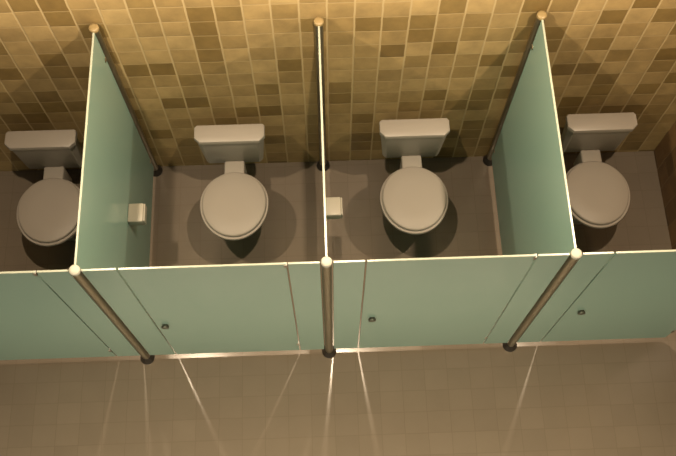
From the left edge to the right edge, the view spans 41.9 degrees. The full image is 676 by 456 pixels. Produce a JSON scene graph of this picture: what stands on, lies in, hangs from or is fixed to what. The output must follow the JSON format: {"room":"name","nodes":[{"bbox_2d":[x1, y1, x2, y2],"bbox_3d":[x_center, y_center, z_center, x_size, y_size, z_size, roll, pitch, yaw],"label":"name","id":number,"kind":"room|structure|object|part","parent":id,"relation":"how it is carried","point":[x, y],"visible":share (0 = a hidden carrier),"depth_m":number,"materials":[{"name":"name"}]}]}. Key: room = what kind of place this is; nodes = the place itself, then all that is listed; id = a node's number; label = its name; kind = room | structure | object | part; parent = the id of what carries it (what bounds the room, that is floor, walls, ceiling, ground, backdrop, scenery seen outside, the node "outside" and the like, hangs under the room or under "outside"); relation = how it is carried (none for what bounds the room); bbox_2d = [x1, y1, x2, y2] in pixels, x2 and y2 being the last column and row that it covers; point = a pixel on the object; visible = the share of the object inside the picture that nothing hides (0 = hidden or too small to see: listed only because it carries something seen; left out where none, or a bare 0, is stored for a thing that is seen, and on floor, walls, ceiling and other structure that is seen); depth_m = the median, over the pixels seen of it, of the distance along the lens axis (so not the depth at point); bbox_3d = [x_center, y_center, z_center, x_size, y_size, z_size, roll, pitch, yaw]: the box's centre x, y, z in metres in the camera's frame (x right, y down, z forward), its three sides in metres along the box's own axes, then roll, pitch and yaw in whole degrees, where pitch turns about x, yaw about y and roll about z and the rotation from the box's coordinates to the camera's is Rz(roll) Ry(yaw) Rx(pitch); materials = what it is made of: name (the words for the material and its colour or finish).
{"room":"public restroom","nodes":[
{"label":"public restroom","id":0,"kind":"room"},
{"bbox_2d":[0,151,675,455],"bbox_3d":[-0.530,1.280,4.942,5.400,0.080,3.600,-2,68,-1],"label":"floor","id":1,"kind":"structure","parent":0,"point":[607,397],"depth_m":5.08,"materials":[{"name":"brown tile"}]},
{"bbox_2d":[4,129,82,246],"bbox_3d":[-1.629,-0.144,5.090,0.392,0.702,0.577,-2,68,-1],"label":"toilet","id":2,"kind":"object","parent":1,"relation":"on","point":[47,211],"visible":0.86,"depth_m":4.96,"materials":[{"name":"white ceramic"}]},
{"bbox_3d":[-1.637,-0.484,4.868,0.390,0.038,0.110,-2,68,-1],"label":"tank lid","id":3,"kind":"part","parent":2,"relation":"part of","materials":[{"name":"white ceramic"}]},
{"bbox_3d":[-1.637,-0.428,5.010,0.376,0.266,0.099,-2,68,-1],"label":"tank","id":4,"kind":"part","parent":2,"relation":"part of","materials":[{"name":"white ceramic"}]},
{"bbox_3d":[-1.626,-0.090,5.014,0.392,0.023,0.421,-2,68,-1],"label":"seat","id":5,"kind":"part","parent":2,"relation":"part of","materials":[{"name":"white plastic"}]},
{"bbox_3d":[-1.626,-0.103,4.994,0.366,0.024,0.397,-2,68,-1],"label":"lid","id":6,"kind":"part","parent":2,"relation":"part of","materials":[{"name":"white plastic"}]},
{"bbox_3d":[-1.628,-0.044,5.216,0.364,0.392,0.462,-2,68,-1],"label":"bowl","id":7,"kind":"part","parent":2,"relation":"part of","materials":[{"name":"white ceramic"}]},
{"bbox_2d":[69,265,154,364],"bbox_3d":[-1.099,0.461,4.391,0.084,1.551,0.084,-2,68,-1],"label":"post","id":8,"kind":"object","parent":1,"relation":"on","point":[75,271],"visible":0.94,"depth_m":4.20,"materials":[{"name":"metal"}]},
{"bbox_2d":[0,270,139,359],"bbox_3d":[-1.554,0.471,4.351,0.857,1.466,0.032,-2,68,-1],"label":"door","id":9,"kind":"structure","parent":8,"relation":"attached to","point":[36,323],"depth_m":4.35,"materials":[{"name":"glass"}]},
{"bbox_2d":[74,33,153,311],"bbox_3d":[-1.120,-0.110,4.571,0.018,1.441,1.148,-2,68,-1],"label":"glass wall","id":10,"kind":"structure","parent":8,"relation":"attached to","point":[117,171],"depth_m":4.33,"materials":[{"name":"glass"}]},
{"bbox_2d":[128,203,146,225],"bbox_3d":[-1.071,-0.072,4.718,0.090,0.060,0.106,-2,68,-1],"label":"paper holder","id":11,"kind":"object","parent":10,"relation":"attached to","point":[137,213],"visible":1,"depth_m":4.69,"materials":[{"name":"beige plastic"}]},
{"bbox_2d":[81,261,323,354],"bbox_3d":[-0.574,0.439,4.366,0.994,1.466,0.032,-2,68,-1],"label":"door","id":12,"kind":"structure","parent":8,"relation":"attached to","point":[222,308],"depth_m":4.19,"materials":[{"name":"glass"}]},
{"bbox_3d":[-0.999,0.446,4.362,0.144,1.466,0.010,-2,68,-1],"label":"fixed panel","id":13,"kind":"part","parent":12,"relation":"part of","materials":[{"name":"green glass"}]},
{"bbox_3d":[-0.873,0.499,4.468,0.040,0.040,0.019,-2,68,-1],"label":"knob","id":14,"kind":"part","parent":12,"relation":"part of","materials":[{"name":"metal"}]},
{"bbox_3d":[-0.144,0.418,4.375,0.134,1.466,0.010,-2,68,-1],"label":"fixed panel","id":15,"kind":"part","parent":12,"relation":"part of","materials":[{"name":"green glass"}]},
{"bbox_2d":[89,23,162,176],"bbox_3d":[-1.141,-0.648,4.835,0.084,1.551,0.084,-2,68,-1],"label":"wall post","id":16,"kind":"object","parent":1,"relation":"on","point":[93,28],"visible":0.78,"depth_m":4.67,"materials":[{"name":"metal"}]},
{"bbox_2d":[194,124,268,239],"bbox_3d":[-0.592,-0.178,5.105,0.392,0.702,0.577,-2,68,-1],"label":"toilet","id":17,"kind":"object","parent":1,"relation":"on","point":[234,205],"visible":1,"depth_m":4.98,"materials":[{"name":"white ceramic"}]},
{"bbox_3d":[-0.599,-0.518,4.884,0.390,0.038,0.110,-2,68,-1],"label":"tank lid","id":18,"kind":"part","parent":17,"relation":"part of","materials":[{"name":"white ceramic"}]},
{"bbox_3d":[-0.600,-0.462,5.025,0.376,0.266,0.099,-2,68,-1],"label":"tank","id":19,"kind":"part","parent":17,"relation":"part of","materials":[{"name":"white ceramic"}]},
{"bbox_3d":[-0.589,-0.136,5.010,0.366,0.024,0.397,-2,68,-1],"label":"lid","id":20,"kind":"part","parent":17,"relation":"part of","materials":[{"name":"white plastic"}]},
{"bbox_3d":[-0.589,-0.124,5.029,0.392,0.023,0.421,-2,68,-1],"label":"seat","id":21,"kind":"part","parent":17,"relation":"part of","materials":[{"name":"white plastic"}]},
{"bbox_2d":[314,17,329,170],"bbox_3d":[-0.092,-0.682,4.851,0.084,1.551,0.084,-2,68,-1],"label":"wall post","id":22,"kind":"object","parent":1,"relation":"on","point":[318,21],"visible":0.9,"depth_m":4.67,"materials":[{"name":"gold metal"}]},
{"bbox_2d":[321,256,335,357],"bbox_3d":[-0.049,0.427,4.407,0.084,1.551,0.084,-2,68,-1],"label":"post","id":23,"kind":"object","parent":1,"relation":"on","point":[328,351],"visible":0.96,"depth_m":4.22,"materials":[{"name":"metal"}]},
{"bbox_2d":[318,26,327,256],"bbox_3d":[-0.070,-0.144,4.587,0.018,1.441,1.148,-2,68,-1],"label":"glass wall","id":24,"kind":"structure","parent":23,"relation":"attached to","point":[319,45],"depth_m":3.91,"materials":[{"name":"glass"}]},
{"bbox_2d":[326,197,342,218],"bbox_3d":[-0.022,-0.106,4.734,0.090,0.060,0.106,-2,68,-1],"label":"paper holder","id":25,"kind":"object","parent":24,"relation":"attached to","point":[334,210],"visible":0.9,"depth_m":4.71,"materials":[{"name":"beige plastic"}]},
{"bbox_2d":[333,253,569,348],"bbox_3d":[0.476,0.405,4.381,0.994,1.466,0.032,-2,68,-1],"label":"door","id":26,"kind":"structure","parent":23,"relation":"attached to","point":[435,300],"depth_m":4.21,"materials":[{"name":"glass"}]},
{"bbox_3d":[0.046,0.412,4.378,0.134,1.466,0.010,-2,68,-1],"label":"fixed panel","id":27,"kind":"part","parent":26,"relation":"part of","materials":[{"name":"green glass"}]},
{"bbox_3d":[0.173,0.465,4.484,0.040,0.040,0.019,-2,68,-1],"label":"knob","id":28,"kind":"part","parent":26,"relation":"part of","materials":[{"name":"metal"}]},
{"bbox_3d":[0.906,0.384,4.391,0.133,1.466,0.010,-2,68,-1],"label":"fixed panel","id":29,"kind":"part","parent":26,"relation":"part of","materials":[{"name":"green glass"}]},
{"bbox_2d":[379,118,449,234],"bbox_3d":[0.432,-0.211,5.121,0.392,0.702,0.577,-2,68,-1],"label":"toilet","id":30,"kind":"object","parent":1,"relation":"on","point":[413,199],"visible":1,"depth_m":5.00,"materials":[{"name":"white ceramic"}]},
{"bbox_3d":[0.424,-0.495,5.041,0.376,0.266,0.099,-2,68,-1],"label":"tank","id":31,"kind":"part","parent":30,"relation":"part of","materials":[{"name":"white ceramic"}]},
{"bbox_3d":[0.434,-0.157,5.045,0.392,0.023,0.421,-2,68,-1],"label":"seat","id":32,"kind":"part","parent":30,"relation":"part of","materials":[{"name":"white plastic"}]},
{"bbox_3d":[0.434,-0.169,5.025,0.366,0.024,0.397,-2,68,-1],"label":"lid","id":33,"kind":"part","parent":30,"relation":"part of","materials":[{"name":"white plastic"}]},
{"bbox_3d":[0.424,-0.551,4.899,0.390,0.038,0.110,-2,68,-1],"label":"tank lid","id":34,"kind":"part","parent":30,"relation":"part of","materials":[{"name":"white ceramic"}]},
{"bbox_2d":[483,10,546,165],"bbox_3d":[0.957,-0.716,4.867,0.084,1.551,0.084,-2,68,-1],"label":"wall post","id":35,"kind":"object","parent":1,"relation":"on","point":[541,15],"visible":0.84,"depth_m":4.70,"materials":[{"name":"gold metal"}]},
{"bbox_2d":[503,248,581,351],"bbox_3d":[1.000,0.393,4.422,0.084,1.551,0.084,-2,68,-1],"label":"post","id":36,"kind":"object","parent":1,"relation":"on","point":[575,255],"visible":0.88,"depth_m":4.23,"materials":[{"name":"metal"}]},
{"bbox_2d":[492,20,576,300],"bbox_3d":[0.979,-0.178,4.603,0.018,1.441,1.148,-2,68,-1],"label":"glass wall","id":37,"kind":"structure","parent":36,"relation":"attached to","point":[533,201],"depth_m":4.38,"materials":[{"name":"glass"}]},
{"bbox_2d":[517,250,675,341],"bbox_3d":[1.458,0.373,4.396,0.860,1.466,0.032,-2,68,-1],"label":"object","id":38,"kind":"object","parent":36,"relation":"attached to","point":[633,295],"visible":0.98,"depth_m":4.36,"materials":[{"name":"glass"}]},
{"bbox_3d":[1.094,0.378,4.394,0.132,1.466,0.010,-2,68,-1],"label":"fixed panel","id":39,"kind":"part","parent":38,"relation":"part of","materials":[{"name":"green glass"}]},
{"bbox_3d":[1.239,0.430,4.500,0.040,0.040,0.019,-2,68,-1],"label":"knob","id":40,"kind":"part","parent":38,"relation":"part of","materials":[{"name":"metal"}]},
{"bbox_2d":[561,112,637,228],"bbox_3d":[1.474,-0.244,5.136,0.392,0.702,0.577,-2,68,-1],"label":"toilet","id":41,"kind":"object","parent":1,"relation":"on","point":[599,194],"visible":0.89,"depth_m":5.01,"materials":[{"name":"white ceramic"}]},
{"bbox_3d":[1.475,-0.144,5.263,0.364,0.392,0.462,-2,68,-1],"label":"bowl","id":42,"kind":"part","parent":41,"relation":"part of","materials":[{"name":"white ceramic"}]},
{"bbox_3d":[1.466,-0.528,5.056,0.376,0.266,0.099,-2,68,-1],"label":"tank","id":43,"kind":"part","parent":41,"relation":"part of","materials":[{"name":"white ceramic"}]},
{"bbox_3d":[1.477,-0.191,5.061,0.392,0.023,0.421,-2,68,-1],"label":"seat","id":44,"kind":"part","parent":41,"relation":"part of","materials":[{"name":"white plastic"}]},
{"bbox_3d":[1.477,-0.203,5.041,0.366,0.024,0.397,-2,68,-1],"label":"lid","id":45,"kind":"part","parent":41,"relation":"part of","materials":[{"name":"white plastic"}]},
{"bbox_3d":[1.466,-0.585,4.915,0.390,0.038,0.110,-2,68,-1],"label":"tank lid","id":46,"kind":"part","parent":41,"relation":"part of","materials":[{"name":"white ceramic"}]},
{"bbox_2d":[0,0,675,170],"bbox_3d":[-0.594,-0.995,4.265,5.400,3.030,0.120,-2,68,-1],"label":"wall","id":47,"kind":"structure","parent":0,"point":[181,66],"depth_m":4.55,"materials":[{"name":"beige tile"}]},
{"bbox_2d":[654,121,675,249],"bbox_3d":[2.121,0.630,3.576,0.100,2.950,3.600,-2,68,-1],"label":"wall","id":48,"kind":"structure","parent":0,"point":[665,152],"depth_m":5.38,"materials":[{"name":"brown tile"}]}
]}

